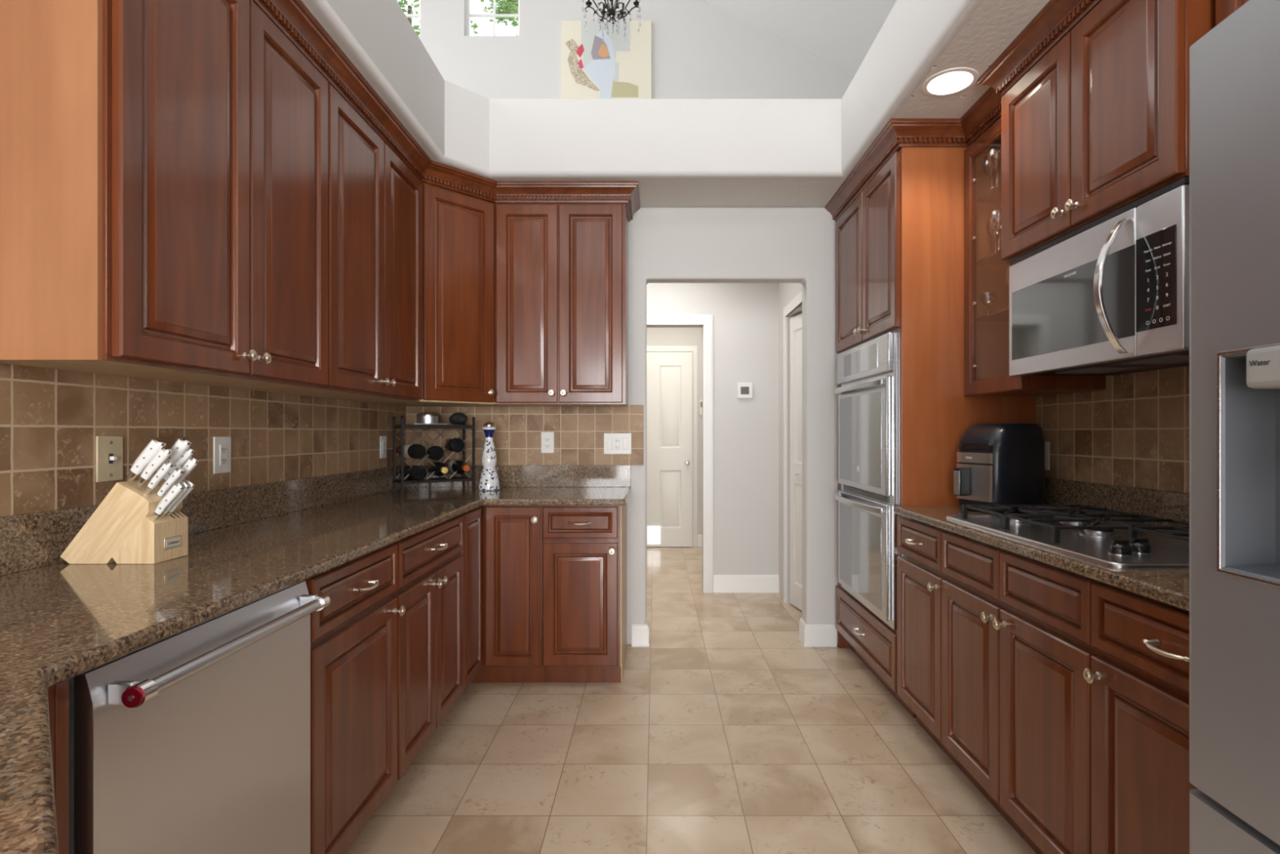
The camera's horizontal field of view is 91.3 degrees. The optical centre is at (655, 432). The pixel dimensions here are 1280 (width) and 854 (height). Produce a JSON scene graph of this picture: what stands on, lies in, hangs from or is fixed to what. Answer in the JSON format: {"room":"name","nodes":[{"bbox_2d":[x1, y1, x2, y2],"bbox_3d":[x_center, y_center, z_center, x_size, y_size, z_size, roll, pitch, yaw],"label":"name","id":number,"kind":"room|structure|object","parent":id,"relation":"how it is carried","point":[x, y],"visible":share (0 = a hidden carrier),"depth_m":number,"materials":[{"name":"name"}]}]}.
{"room":"kitchen","nodes":[
{"label":"kitchen","id":0,"kind":"room"},
{"bbox_2d":[417,0,853,534],"bbox_3d":[-0.500,-2.476,6.815,9.000,7.400,0.150,0,0,0],"label":"wall","id":1,"kind":"structure","parent":0,"point":[700,49],"depth_m":6.74,"materials":[{"name":"white"}]},
{"bbox_2d":[396,0,421,35],"bbox_3d":[-2.828,-4.701,6.835,0.605,0.850,0.050,0,0,0],"label":"window","id":2,"kind":"structure","parent":1,"relation":"in","point":[406,15],"depth_m":6.83,"materials":[{"name":"white"}]},
{"bbox_2d":[466,0,519,35],"bbox_3d":[-1.758,-4.701,6.835,0.603,0.850,0.050,0,0,0],"label":"window","id":3,"kind":"structure","parent":1,"relation":"in","point":[468,15],"depth_m":6.83,"materials":[{"name":"white"}]},
{"bbox_2d":[561,20,651,98],"bbox_3d":[-0.522,-3.840,6.718,0.967,1.156,0.040,0,0,0],"label":"abstract painting","id":4,"kind":"object","parent":1,"relation":"attached to","point":[615,67],"visible":0.79,"depth_m":6.70,"materials":[{"name":"beige fabric"}]},
{"bbox_2d":[646,351,692,546],"bbox_3d":[0.151,0.175,6.678,0.491,2.085,0.103,0,0,0],"label":"door","id":5,"kind":"structure","parent":1,"relation":"in","point":[668,374],"depth_m":6.70,"materials":[{"name":"white"}]},
{"bbox_2d":[646,346,697,546],"bbox_3d":[0.151,0.144,6.731,0.611,2.160,0.018,0,0,0],"label":"trim","id":6,"kind":"structure","parent":1,"relation":"attached to","point":[694,349],"depth_m":6.72,"materials":[{"name":"white"}]},
{"bbox_2d":[697,534,702,546],"bbox_3d":[0.704,1.159,6.731,0.492,0.130,0.018,0,0,0],"label":"baseboard","id":7,"kind":"structure","parent":1,"relation":"attached to","point":[700,536],"depth_m":6.73,"materials":[{"name":"white"}]},
{"bbox_2d":[699,400,702,415],"bbox_3d":[0.518,-0.273,6.726,0.080,0.165,0.027,0,0,0],"label":"light switch","id":8,"kind":"object","parent":1,"relation":"attached to","point":[700,401],"visible":0.44,"depth_m":6.71,"materials":[{"name":"white plastic"}]},
{"bbox_2d":[305,0,983,179],"bbox_3d":[-0.033,-1.500,-0.015,2.044,0.393,6.460,0,0,0],"label":"ceiling soffit","id":9,"kind":"structure","parent":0,"point":[461,128],"depth_m":3.17,"materials":[{"name":"white"}]},
{"bbox_2d":[301,0,1049,207],"bbox_3d":[0.095,-1.343,-0.200,3.310,0.080,7.840,0,0,0],"label":"ceiling","id":10,"kind":"structure","parent":0,"point":[994,24],"depth_m":2.52,"materials":[{"name":"white"}]},
{"bbox_2d":[922,67,978,96],"bbox_3d":[1.095,-1.339,2.325,0.190,0.079,0.190,0,0,0],"label":"recessed light","id":11,"kind":"object","parent":10,"relation":"in","point":[950,82],"visible":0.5,"depth_m":2.38,"materials":[{"name":"white"}]},
{"bbox_2d":[344,546,1036,853],"bbox_3d":[0.050,1.249,1.400,3.500,0.050,11.000,0,0,0],"label":"floor","id":12,"kind":"structure","parent":0,"point":[726,733],"depth_m":2.35,"materials":[{"name":"tile"}]},
{"bbox_2d":[47,679,69,853],"bbox_3d":[-0.855,0.782,0.870,0.040,0.884,0.080,0,0,0],"label":"cabinet end panel","id":13,"kind":"object","parent":12,"relation":"on","point":[58,695],"visible":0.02,"depth_m":0.88,"materials":[{"name":"brown wood"}]},
{"bbox_2d":[69,581,329,853],"bbox_3d":[-1.074,0.785,1.200,0.632,0.878,0.575,0,0,0],"label":"dishwasher","id":14,"kind":"object","parent":12,"relation":"on","point":[196,740],"visible":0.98,"depth_m":1.13,"materials":[{"name":"silver metal"}]},
{"bbox_2d":[69,676,74,853],"bbox_3d":[-1.120,0.735,1.206,0.540,0.778,0.545,0,0,0],"label":"tub","id":15,"kind":"object","parent":14,"relation":"in","point":[71,680],"depth_m":0.93,"materials":[{"name":"black plastic"}]},
{"bbox_2d":[302,543,405,853],"bbox_3d":[-1.101,0.782,1.749,0.637,0.884,0.504,0,0,0],"label":"base cabinet","id":16,"kind":"object","parent":12,"relation":"on","point":[353,639],"visible":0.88,"depth_m":1.70,"materials":[{"name":"brown wood"}]},
{"bbox_2d":[373,515,463,813],"bbox_3d":[-1.101,0.782,2.344,0.637,0.884,0.682,0,0,0],"label":"base cabinet","id":17,"kind":"object","parent":12,"relation":"on","point":[430,590],"visible":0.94,"depth_m":2.29,"materials":[{"name":"brown wood"}]},
{"bbox_2d":[445,505,545,715],"bbox_3d":[-0.980,0.782,3.133,0.878,0.884,0.892,0,0,0],"label":"base cabinet","id":18,"kind":"object","parent":12,"relation":"on","point":[502,553],"visible":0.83,"depth_m":2.99,"materials":[{"name":"brown wood"}]},
{"bbox_2d":[0,487,631,853],"bbox_3d":[-0.790,0.325,1.500,1.300,0.030,4.200,0,0,0],"label":"countertop","id":19,"kind":"structure","parent":18,"relation":"on","point":[60,622],"depth_m":1.24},
{"bbox_2d":[60,479,187,564],"bbox_3d":[-1.294,0.213,1.532,0.225,0.193,0.108,0,0,0],"label":"knife block","id":20,"kind":"object","parent":19,"relation":"on","point":[122,530],"visible":1,"depth_m":1.48,"materials":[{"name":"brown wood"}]},
{"bbox_2d":[126,436,165,481],"bbox_3d":[-1.222,0.063,1.500,0.091,0.106,0.021,0,0,0],"label":"knife","id":21,"kind":"object","parent":20,"relation":"in","point":[156,443],"visible":1,"depth_m":1.49,"materials":[{"name":"white plastic"}]},
{"bbox_2d":[136,445,172,486],"bbox_3d":[-1.202,0.080,1.500,0.083,0.098,0.017,0,0,0],"label":"knife","id":22,"kind":"object","parent":20,"relation":"in","point":[164,452],"visible":1,"depth_m":1.49,"materials":[{"name":"white plastic"}]},
{"bbox_2d":[143,460,173,494],"bbox_3d":[-1.192,0.109,1.500,0.071,0.084,0.017,0,0,0],"label":"knife","id":23,"kind":"object","parent":20,"relation":"in","point":[167,465],"visible":1,"depth_m":1.49,"materials":[{"name":"white plastic"}]},
{"bbox_2d":[151,481,184,519],"bbox_3d":[-1.167,0.165,1.494,0.080,0.095,0.014,0,0,0],"label":"steak knife","id":24,"kind":"object","parent":20,"relation":"in","point":[177,487],"visible":1,"depth_m":1.49,"materials":[{"name":"white plastic"}]},
{"bbox_2d":[156,466,184,497],"bbox_3d":[-1.188,0.128,1.527,0.074,0.089,0.019,0,0,0],"label":"knife","id":25,"kind":"object","parent":20,"relation":"on","point":[178,472],"visible":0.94,"depth_m":1.52,"materials":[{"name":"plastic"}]},
{"bbox_2d":[152,436,192,476],"bbox_3d":[-1.199,0.064,1.551,0.096,0.112,0.023,0,0,0],"label":"knife","id":26,"kind":"object","parent":20,"relation":"on","point":[182,444],"visible":0.59,"depth_m":1.54,"materials":[{"name":"white plastic"}]},
{"bbox_2d":[159,481,190,518],"bbox_3d":[-1.168,0.164,1.514,0.080,0.095,0.014,0,0,0],"label":"steak knife","id":27,"kind":"object","parent":20,"relation":"in","point":[185,484],"visible":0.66,"depth_m":1.51,"materials":[{"name":"white plastic"}]},
{"bbox_2d":[158,446,195,487],"bbox_3d":[-1.199,0.085,1.566,0.089,0.105,0.017,0,0,0],"label":"knife","id":28,"kind":"object","parent":20,"relation":"in","point":[188,453],"visible":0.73,"depth_m":1.56,"materials":[{"name":"white plastic"}]},
{"bbox_2d":[164,480,195,516],"bbox_3d":[-1.170,0.164,1.534,0.080,0.095,0.014,0,0,0],"label":"steak knife","id":29,"kind":"object","parent":20,"relation":"in","point":[190,483],"visible":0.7,"depth_m":1.53,"materials":[{"name":"white plastic"}]},
{"bbox_2d":[167,456,199,492],"bbox_3d":[-1.178,0.107,1.556,0.082,0.096,0.017,0,0,0],"label":"knife","id":30,"kind":"object","parent":20,"relation":"in","point":[193,461],"visible":0.52,"depth_m":1.55,"materials":[{"name":"white plastic"}]},
{"bbox_2d":[0,465,631,575],"bbox_3d":[-0.790,0.247,1.500,1.300,0.126,4.200,0,0,0],"label":"granite upstand","id":31,"kind":"object","parent":19,"relation":"on","point":[28,541],"visible":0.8,"depth_m":2.26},
{"bbox_2d":[392,415,475,493],"bbox_3d":[-1.187,0.111,3.364,0.390,0.398,0.178,0,0,-36],"label":"wine rack","id":32,"kind":"object","parent":19,"relation":"on","point":[402,481],"visible":0.82,"depth_m":3.32,"materials":[{"name":"grey metal"}]},
{"bbox_2d":[395,444,426,458],"bbox_3d":[-1.302,0.095,3.296,0.076,0.076,0.307,0,0,-42],"label":"wine bottle","id":33,"kind":"object","parent":32,"relation":"in","point":[414,451],"visible":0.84,"depth_m":3.19,"materials":[{"name":"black glass"}]},
{"bbox_2d":[395,464,426,480],"bbox_3d":[-1.301,0.205,3.310,0.075,0.075,0.307,0,0,-41],"label":"wine bottle","id":34,"kind":"object","parent":32,"relation":"in","point":[415,472],"visible":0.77,"depth_m":3.20,"materials":[{"name":"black glass"}]},
{"bbox_2d":[415,411,440,423],"bbox_3d":[-1.212,-0.079,3.346,0.128,0.069,0.128,0,0,0],"label":"saucepan","id":35,"kind":"object","parent":32,"relation":"on","point":[420,419],"visible":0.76,"depth_m":3.30,"materials":[{"name":"silver metal"}]},
{"bbox_2d":[413,422,447,424],"bbox_3d":[-1.177,-0.047,3.272,0.170,0.006,0.028,0,0,-36],"label":"tray","id":36,"kind":"object","parent":32,"relation":"on","point":[413,423],"visible":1,"depth_m":3.25,"materials":[{"name":"silver metal"}]},
{"bbox_2d":[395,476,471,481],"bbox_3d":[-1.187,0.246,3.364,0.358,0.002,0.148,0,0,-36],"label":"shelf","id":37,"kind":"object","parent":32,"relation":"attached to","point":[447,478],"depth_m":3.34,"materials":[{"name":"grey metal"}]},
{"bbox_2d":[424,444,444,460],"bbox_3d":[-1.218,0.104,3.394,0.076,0.076,0.307,0,0,-31],"label":"wine bottle","id":38,"kind":"object","parent":32,"relation":"in","point":[434,452],"visible":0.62,"depth_m":3.27,"materials":[{"name":"black glass"}]},
{"bbox_2d":[395,424,472,426],"bbox_3d":[-1.187,-0.041,3.364,0.362,0.006,0.160,0,0,-36],"label":"shelf","id":39,"kind":"object","parent":32,"relation":"attached to","point":[396,424],"depth_m":3.29,"materials":[{"name":"grey metal"}]},
{"bbox_2d":[426,460,448,475],"bbox_3d":[-1.157,0.192,3.345,0.075,0.075,0.307,0,0,-30],"label":"wine bottle","id":40,"kind":"object","parent":32,"relation":"on","point":[440,468],"visible":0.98,"depth_m":3.29,"materials":[{"name":"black glass"}]},
{"bbox_2d":[444,437,464,452],"bbox_3d":[-1.112,0.065,3.427,0.075,0.075,0.307,0,0,-28],"label":"wine bottle","id":41,"kind":"object","parent":32,"relation":"in","point":[455,445],"visible":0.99,"depth_m":3.30,"materials":[{"name":"black glass"}]},
{"bbox_2d":[445,458,470,474],"bbox_3d":[-1.069,0.184,3.409,0.076,0.076,0.307,0,0,-32],"label":"wine bottle","id":42,"kind":"object","parent":32,"relation":"in","point":[460,467],"visible":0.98,"depth_m":3.36,"materials":[{"name":"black glass"}]},
{"bbox_2d":[448,412,466,424],"bbox_3d":[-1.083,-0.080,3.434,0.104,0.068,0.079,0,0,0],"label":"fabric bundle","id":43,"kind":"object","parent":32,"relation":"on","point":[457,418],"visible":0.96,"depth_m":3.41,"materials":[{"name":"black fabric"}]},
{"bbox_2d":[478,422,499,490],"bbox_3d":[-0.902,0.124,3.400,0.113,0.370,0.113,0,0,0],"label":"ceramic bottle","id":44,"kind":"object","parent":19,"relation":"on","point":[489,480],"visible":1,"depth_m":3.37,"materials":[{"name":"white ceramic"}]},
{"bbox_2d":[542,501,626,682],"bbox_3d":[-0.351,0.782,3.264,0.378,0.884,0.631,0,0,0],"label":"base cabinet","id":45,"kind":"object","parent":12,"relation":"on","point":[584,547],"visible":0.92,"depth_m":2.99,"materials":[{"name":"brown wood"}]},
{"bbox_2d":[897,515,964,773],"bbox_3d":[1.298,0.782,2.453,0.619,0.884,0.413,0,0,0],"label":"base cabinet","id":46,"kind":"object","parent":12,"relation":"on","point":[920,575],"visible":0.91,"depth_m":2.42,"materials":[{"name":"brown wood"}]},
{"bbox_2d":[835,147,1035,717],"bbox_3d":[1.308,0.005,3.123,0.639,2.438,0.925,0,0,0],"label":"tall cabinet","id":47,"kind":"object","parent":12,"relation":"on","point":[900,244],"visible":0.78,"depth_m":2.66,"materials":[{"name":"brown wood"}]},
{"bbox_2d":[834,332,897,629],"bbox_3d":[1.250,0.207,3.073,0.610,1.282,0.758,0,0,0],"label":"double oven","id":48,"kind":"object","parent":47,"relation":"in","point":[868,371],"visible":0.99,"depth_m":2.93,"materials":[{"name":"silver metal"}]},
{"bbox_2d":[825,0,1102,222],"bbox_3d":[1.154,-1.258,2.265,0.354,0.089,2.670,0,0,0],"label":"crown molding","id":49,"kind":"structure","parent":47,"relation":"attached to","point":[1057,18],"depth_m":2.49,"materials":[{"name":"brown wood"}]},
{"bbox_2d":[942,530,1097,853],"bbox_3d":[1.299,0.782,1.862,0.616,0.884,0.766,0,0,0],"label":"base cabinet","id":50,"kind":"object","parent":12,"relation":"on","point":[1017,648],"visible":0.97,"depth_m":1.76,"materials":[{"name":"brown wood"}]},
{"bbox_2d":[893,506,1189,610],"bbox_3d":[1.321,0.325,1.795,0.618,0.030,1.730,0,0,0],"label":"countertop","id":51,"kind":"structure","parent":50,"relation":"on","point":[1171,586],"depth_m":1.51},
{"bbox_2d":[953,422,1044,513],"bbox_3d":[1.357,0.136,2.502,0.338,0.348,0.220,0,0,-20],"label":"air fryer","id":52,"kind":"object","parent":51,"relation":"on","point":[998,463],"visible":0.97,"depth_m":2.42,"materials":[{"name":"black"}]},
{"bbox_2d":[953,463,992,502],"bbox_3d":[1.236,0.195,2.465,0.103,0.140,0.161,0,0,0],"label":"basket","id":53,"kind":"object","parent":52,"relation":"on","point":[972,482],"depth_m":2.46,"materials":[{"name":"silver metal"}]},
{"bbox_2d":[946,503,1189,568],"bbox_3d":[1.315,0.283,1.862,0.520,0.053,0.860,0,0,0],"label":"gas cooktop","id":54,"kind":"object","parent":51,"relation":"in","point":[1133,543],"visible":0.84,"depth_m":1.81,"materials":[{"name":"silver metal"}]},
{"bbox_2d":[1043,477,1189,531],"bbox_3d":[1.620,0.247,1.805,0.020,0.126,1.710,0,0,0],"label":"granite upstand","id":55,"kind":"object","parent":51,"relation":"on","point":[1166,504],"visible":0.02,"depth_m":2.16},
{"bbox_2d":[1083,580,1197,853],"bbox_3d":[1.298,0.782,1.232,0.619,0.884,0.493,0,0,0],"label":"base cabinet","id":56,"kind":"object","parent":12,"relation":"on","point":[1139,676],"visible":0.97,"depth_m":1.33,"materials":[{"name":"brown wood"}]},
{"bbox_2d":[1189,0,1279,853],"bbox_3d":[1.159,0.333,0.460,0.921,1.783,0.912,0,0,0],"label":"refrigerator","id":57,"kind":"object","parent":12,"relation":"on","point":[1234,68],"visible":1,"depth_m":0.84,"materials":[{"name":"grey metal"}]},
{"bbox_2d":[646,283,778,589],"bbox_3d":[0.095,-0.056,4.870,3.070,2.560,0.120,0,0,0],"label":"wall","id":58,"kind":"structure","parent":0,"point":[746,315],"depth_m":4.81,"materials":[{"name":"white"}]},
{"bbox_2d":[646,315,713,592],"bbox_3d":[-0.041,0.160,4.801,0.969,2.129,0.018,0,0,0],"label":"trim","id":59,"kind":"structure","parent":58,"relation":"attached to","point":[707,321],"depth_m":4.79,"materials":[{"name":"white"}]},
{"bbox_2d":[737,382,752,398],"bbox_3d":[0.689,-0.326,4.800,0.116,0.120,0.020,0,0,0],"label":"thermostat","id":60,"kind":"object","parent":58,"relation":"attached to","point":[744,390],"visible":1,"depth_m":4.79,"materials":[{"name":"white plastic"}]},
{"bbox_2d":[713,574,779,592],"bbox_3d":[0.698,1.157,4.801,0.504,0.135,0.018,0,0,0],"label":"baseboard","id":61,"kind":"structure","parent":58,"relation":"attached to","point":[722,583],"depth_m":4.80,"materials":[{"name":"white"}]},
{"bbox_2d":[626,207,837,644],"bbox_3d":[0.095,-0.040,3.660,3.070,2.527,0.120,0,0,0],"label":"wall","id":62,"kind":"structure","parent":0,"point":[667,245],"depth_m":3.60,"materials":[{"name":"white"}]},
{"bbox_2d":[364,182,506,406],"bbox_3d":[-1.130,-0.682,3.302,0.596,1.061,0.572,0,0,0],"label":"upper cabinet","id":63,"kind":"object","parent":62,"relation":"attached to","point":[459,229],"visible":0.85,"depth_m":3.15,"materials":[{"name":"brown wood"}]},
{"bbox_2d":[406,404,643,465],"bbox_3d":[-0.747,0.011,3.594,1.361,0.345,0.012,0,0,0],"label":"tile backsplash","id":64,"kind":"structure","parent":62,"relation":"attached to","point":[579,431],"depth_m":3.59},
{"bbox_2d":[541,431,554,453],"bbox_3d":[-0.617,0.055,3.584,0.074,0.120,0.008,0,0,0],"label":"power outlet","id":65,"kind":"object","parent":64,"relation":"attached to","point":[547,437],"visible":1,"depth_m":3.58,"materials":[{"name":"white plastic"}]},
{"bbox_2d":[544,436,550,448],"bbox_3d":[-0.617,0.055,3.582,0.034,0.068,0.003,0,0,0],"label":"receptacle","id":66,"kind":"object","parent":65,"relation":"attached to","point":[547,439],"depth_m":3.58,"materials":[{"name":"grey"}]},
{"bbox_2d":[604,433,631,453],"bbox_3d":[-0.215,0.061,3.583,0.158,0.120,0.010,0,0,0],"label":"power outlet","id":67,"kind":"object","parent":64,"relation":"attached to","point":[614,443],"visible":1,"depth_m":3.58,"materials":[{"name":"white plastic"}]},
{"bbox_2d":[606,437,612,449],"bbox_3d":[-0.262,0.061,3.582,0.034,0.068,0.003,0,0,0],"label":"light switch","id":68,"kind":"object","parent":67,"relation":"attached to","point":[609,440],"depth_m":3.58,"materials":[{"name":"white plastic"}]},
{"bbox_2d":[614,437,620,449],"bbox_3d":[-0.215,0.061,3.582,0.034,0.068,0.003,0,0,0],"label":"receptacle","id":69,"kind":"object","parent":67,"relation":"attached to","point":[617,440],"depth_m":3.58,"materials":[{"name":"grey"}]},
{"bbox_2d":[622,437,628,449],"bbox_3d":[-0.170,0.061,3.582,0.034,0.068,0.003,0,0,0],"label":"light switch","id":70,"kind":"object","parent":67,"relation":"attached to","point":[625,440],"depth_m":3.58,"materials":[{"name":"white plastic"}]},
{"bbox_2d":[495,203,628,406],"bbox_3d":[-0.500,-0.682,3.420,0.690,1.061,0.336,0,0,0],"label":"upper cabinet","id":71,"kind":"object","parent":62,"relation":"attached to","point":[562,269],"visible":1,"depth_m":3.29,"materials":[{"name":"brown wood"}]},
{"bbox_2d":[631,617,649,646],"bbox_3d":[-0.084,1.161,3.651,0.102,0.125,0.138,0,0,0],"label":"baseboard","id":72,"kind":"structure","parent":62,"relation":"attached to","point":[640,632],"depth_m":3.59,"materials":[{"name":"white"}]},
{"bbox_2d":[798,617,836,646],"bbox_3d":[0.946,1.161,3.651,0.188,0.125,0.138,0,0,0],"label":"baseboard","id":73,"kind":"structure","parent":62,"relation":"attached to","point":[810,634],"depth_m":3.59,"materials":[{"name":"white"}]},
{"bbox_2d":[778,283,802,603],"bbox_3d":[-0.255,-0.056,5.230,2.610,2.560,3.020,0,0,0],"label":"wall","id":74,"kind":"structure","parent":0,"point":[788,292],"depth_m":4.67,"materials":[{"name":"white"}]},
{"bbox_2d":[782,290,802,603],"bbox_3d":[0.941,0.157,4.195,0.018,2.135,0.740,0,0,0],"label":"trim","id":75,"kind":"structure","parent":74,"relation":"attached to","point":[797,301],"depth_m":4.50,"materials":[{"name":"white"}]},
{"bbox_2d":[790,312,802,610],"bbox_3d":[0.991,0.197,4.313,0.062,2.030,0.310,0,0,-11],"label":"door","id":76,"kind":"structure","parent":74,"relation":"in","point":[796,322],"depth_m":4.35,"materials":[{"name":"white"}]},
{"bbox_2d":[706,0,897,76],"bbox_3d":[-0.500,-4.470,1.355,9.240,3.312,11.190,0,0,0],"label":"ceiling","id":77,"kind":"structure","parent":0,"point":[840,33],"depth_m":6.34,"materials":[{"name":"white paint"}]},
{"bbox_2d":[582,0,641,41],"bbox_3d":[-0.387,-4.378,5.600,0.522,1.534,0.519,0,0,0],"label":"chandelier","id":78,"kind":"object","parent":77,"relation":"hanging from","point":[611,12],"visible":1,"depth_m":5.60,"materials":[{"name":"grey metal"}]},
{"bbox_3d":[-1.500,-0.040,-0.140,0.120,2.527,7.720,0,0,0],"label":"wall","id":79,"kind":"structure","parent":0,"visible":0},
{"bbox_2d":[0,0,328,388],"bbox_3d":[-1.261,-0.681,1.712,0.358,1.063,0.860,0,0,0],"label":"upper cabinet","id":80,"kind":"object","parent":79,"relation":"attached to","point":[164,163],"visible":1,"depth_m":1.43,"materials":[{"name":"brown wood"}]},
{"bbox_2d":[252,0,639,222],"bbox_3d":[-0.921,-1.258,2.490,0.845,0.089,2.726,0,0,26],"label":"crown molding","id":81,"kind":"structure","parent":80,"relation":"attached to","point":[294,20],"depth_m":2.71,"materials":[{"name":"brown wood"}]},
{"bbox_2d":[0,363,406,516],"bbox_3d":[-1.434,-0.006,1.500,0.012,0.380,4.200,0,0,0],"label":"tile backsplash","id":82,"kind":"structure","parent":79,"relation":"attached to","point":[51,420],"depth_m":1.80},
{"bbox_2d":[95,435,123,482],"bbox_3d":[-1.419,0.067,1.635,0.018,0.118,0.078,0,0,0],"label":"light switch","id":83,"kind":"object","parent":82,"relation":"attached to","point":[108,449],"visible":1,"depth_m":1.63,"materials":[{"name":"beige plastic"}]},
{"bbox_2d":[213,436,231,473],"bbox_3d":[-1.424,0.072,2.060,0.008,0.120,0.080,0,0,0],"label":"power outlet","id":84,"kind":"object","parent":82,"relation":"attached to","point":[221,445],"visible":1,"depth_m":2.05,"materials":[{"name":"white plastic"}]},
{"bbox_2d":[219,444,226,465],"bbox_3d":[-1.421,0.072,2.060,0.003,0.068,0.034,0,0,0],"label":"receptacle","id":85,"kind":"object","parent":84,"relation":"attached to","point":[223,447],"depth_m":2.06,"materials":[{"name":"grey"}]},
{"bbox_2d":[379,435,386,457],"bbox_3d":[-1.424,0.074,3.280,0.008,0.116,0.072,0,0,0],"label":"power outlet","id":86,"kind":"object","parent":82,"relation":"attached to","point":[383,439],"visible":1,"depth_m":3.27,"materials":[{"name":"white plastic"}]},
{"bbox_2d":[382,440,385,453],"bbox_3d":[-1.421,0.074,3.280,0.003,0.068,0.034,0,0,0],"label":"receptacle","id":87,"kind":"object","parent":86,"relation":"attached to","point":[384,442],"depth_m":3.28,"materials":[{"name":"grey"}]},
{"bbox_2d":[242,83,422,401],"bbox_3d":[-1.261,-0.682,2.577,0.358,1.061,0.866,0,0,0],"label":"upper cabinet","id":88,"kind":"object","parent":79,"relation":"attached to","point":[375,201],"visible":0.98,"depth_m":2.48,"materials":[{"name":"brown wood"}]},
{"bbox_3d":[1.690,-0.040,-0.140,0.120,2.527,7.720,0,0,0],"label":"wall","id":89,"kind":"structure","parent":0,"visible":0},
{"bbox_2d":[964,116,1106,395],"bbox_3d":[1.464,-0.685,2.451,0.306,1.058,0.415,0,0,0],"label":"upper cabinet","id":90,"kind":"object","parent":89,"relation":"attached to","point":[986,328],"visible":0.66,"depth_m":2.64,"materials":[{"name":"brown wood"}]},
{"bbox_2d":[980,292,995,306],"bbox_3d":[1.381,-0.529,2.597,0.058,0.102,0.057,0,0,0],"label":"wine glass","id":91,"kind":"object","parent":90,"relation":"on","point":[994,292],"visible":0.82,"depth_m":2.60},
{"bbox_2d":[975,182,1001,202],"bbox_3d":[1.475,-0.974,2.451,0.258,0.006,0.375,0,0,0],"label":"glass shelf","id":92,"kind":"object","parent":90,"relation":"attached to","point":[994,195],"depth_m":2.57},
{"bbox_2d":[982,155,1001,178],"bbox_3d":[1.396,-1.060,2.594,0.072,0.165,0.071,0,0,0],"label":"wine glass","id":93,"kind":"object","parent":90,"relation":"on","point":[1000,155],"visible":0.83,"depth_m":2.60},
{"bbox_2d":[975,307,1008,321],"bbox_3d":[1.475,-0.474,2.451,0.258,0.006,0.375,0,0,0],"label":"glass shelf","id":94,"kind":"object","parent":90,"relation":"attached to","point":[1002,315],"depth_m":2.56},
{"bbox_2d":[975,248,1009,264],"bbox_3d":[1.475,-0.714,2.451,0.258,0.006,0.375,0,0,0],"label":"glass shelf","id":95,"kind":"object","parent":90,"relation":"attached to","point":[995,258],"depth_m":2.58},
{"bbox_2d":[986,217,1001,241],"bbox_3d":[1.411,-0.800,2.594,0.072,0.165,0.071,0,0,0],"label":"wine glass","id":96,"kind":"object","parent":90,"relation":"on","point":[987,222],"visible":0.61,"depth_m":2.60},
{"bbox_2d":[986,148,1001,191],"bbox_3d":[1.371,-1.060,2.509,0.072,0.165,0.071,0,0,0],"label":"wine glass","id":97,"kind":"object","parent":90,"relation":"on","point":[988,148],"visible":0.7,"depth_m":2.52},
{"bbox_2d":[988,211,1001,253],"bbox_3d":[1.376,-0.800,2.504,0.072,0.165,0.071,0,0,0],"label":"wine glass","id":98,"kind":"object","parent":90,"relation":"on","point":[992,211],"visible":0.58,"depth_m":2.51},
{"bbox_2d":[1004,266,1008,285],"bbox_3d":[1.396,-0.560,2.424,0.072,0.165,0.071,0,0,0],"label":"wine glass","id":99,"kind":"object","parent":90,"relation":"on","point":[1007,283],"visible":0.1,"depth_m":2.43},
{"bbox_2d":[1001,0,1215,262],"bbox_3d":[1.416,-0.912,1.863,0.424,0.604,0.761,0,0,0],"label":"upper cabinet","id":100,"kind":"object","parent":89,"relation":"attached to","point":[1100,124],"visible":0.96,"depth_m":1.74,"materials":[{"name":"brown wood"}]},
{"bbox_2d":[1008,177,1189,376],"bbox_3d":[1.391,-0.403,1.847,0.447,0.408,0.731,0,0,0],"label":"microwave","id":101,"kind":"object","parent":100,"relation":"attached to","point":[1109,295],"visible":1,"depth_m":1.72,"materials":[{"name":"silver metal"}]},
{"bbox_2d":[1035,365,1189,493],"bbox_3d":[1.624,-0.021,1.804,0.012,0.410,1.709,0,0,0],"label":"tile backsplash","id":102,"kind":"structure","parent":89,"relation":"attached to","point":[1134,432],"depth_m":2.16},
{"bbox_2d":[1044,441,1049,470],"bbox_3d":[1.614,0.094,2.600,0.008,0.116,0.072,0,0,0],"label":"power outlet","id":103,"kind":"object","parent":102,"relation":"attached to","point":[1046,443],"visible":0.34,"depth_m":2.57,"materials":[{"name":"white plastic"}]},
{"bbox_2d":[1215,0,1248,26],"bbox_3d":[1.470,-0.912,1.230,0.317,0.604,0.500,0,0,0],"label":"upper cabinet","id":104,"kind":"object","parent":89,"relation":"attached to","point":[1224,8],"visible":0.02,"depth_m":1.44,"materials":[{"name":"brown wood"}]},
{"label":"outside","id":105,"kind":"structure","parent":0,"visible":0},
{"bbox_3d":[-1.500,1.349,10.475,13.000,0.150,7.050,0,0,0],"label":"ground","id":106,"kind":"structure","parent":105,"visible":0},
{"bbox_2d":[397,0,479,35],"bbox_3d":[-3.519,-2.956,8.834,2.102,8.369,1.800,0,0,0],"label":"leafy tree","id":107,"kind":"object","parent":106,"relation":"on","point":[401,3],"visible":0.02,"depth_m":8.78,"materials":[{"name":"green plant"}]},
{"bbox_2d":[480,0,518,35],"bbox_3d":[-2.013,-2.610,8.612,1.223,7.678,0.920,0,0,0],"label":"leafy tree","id":108,"kind":"object","parent":106,"relation":"on","point":[505,6],"visible":0.06,"depth_m":8.54,"materials":[{"name":"green plant"}]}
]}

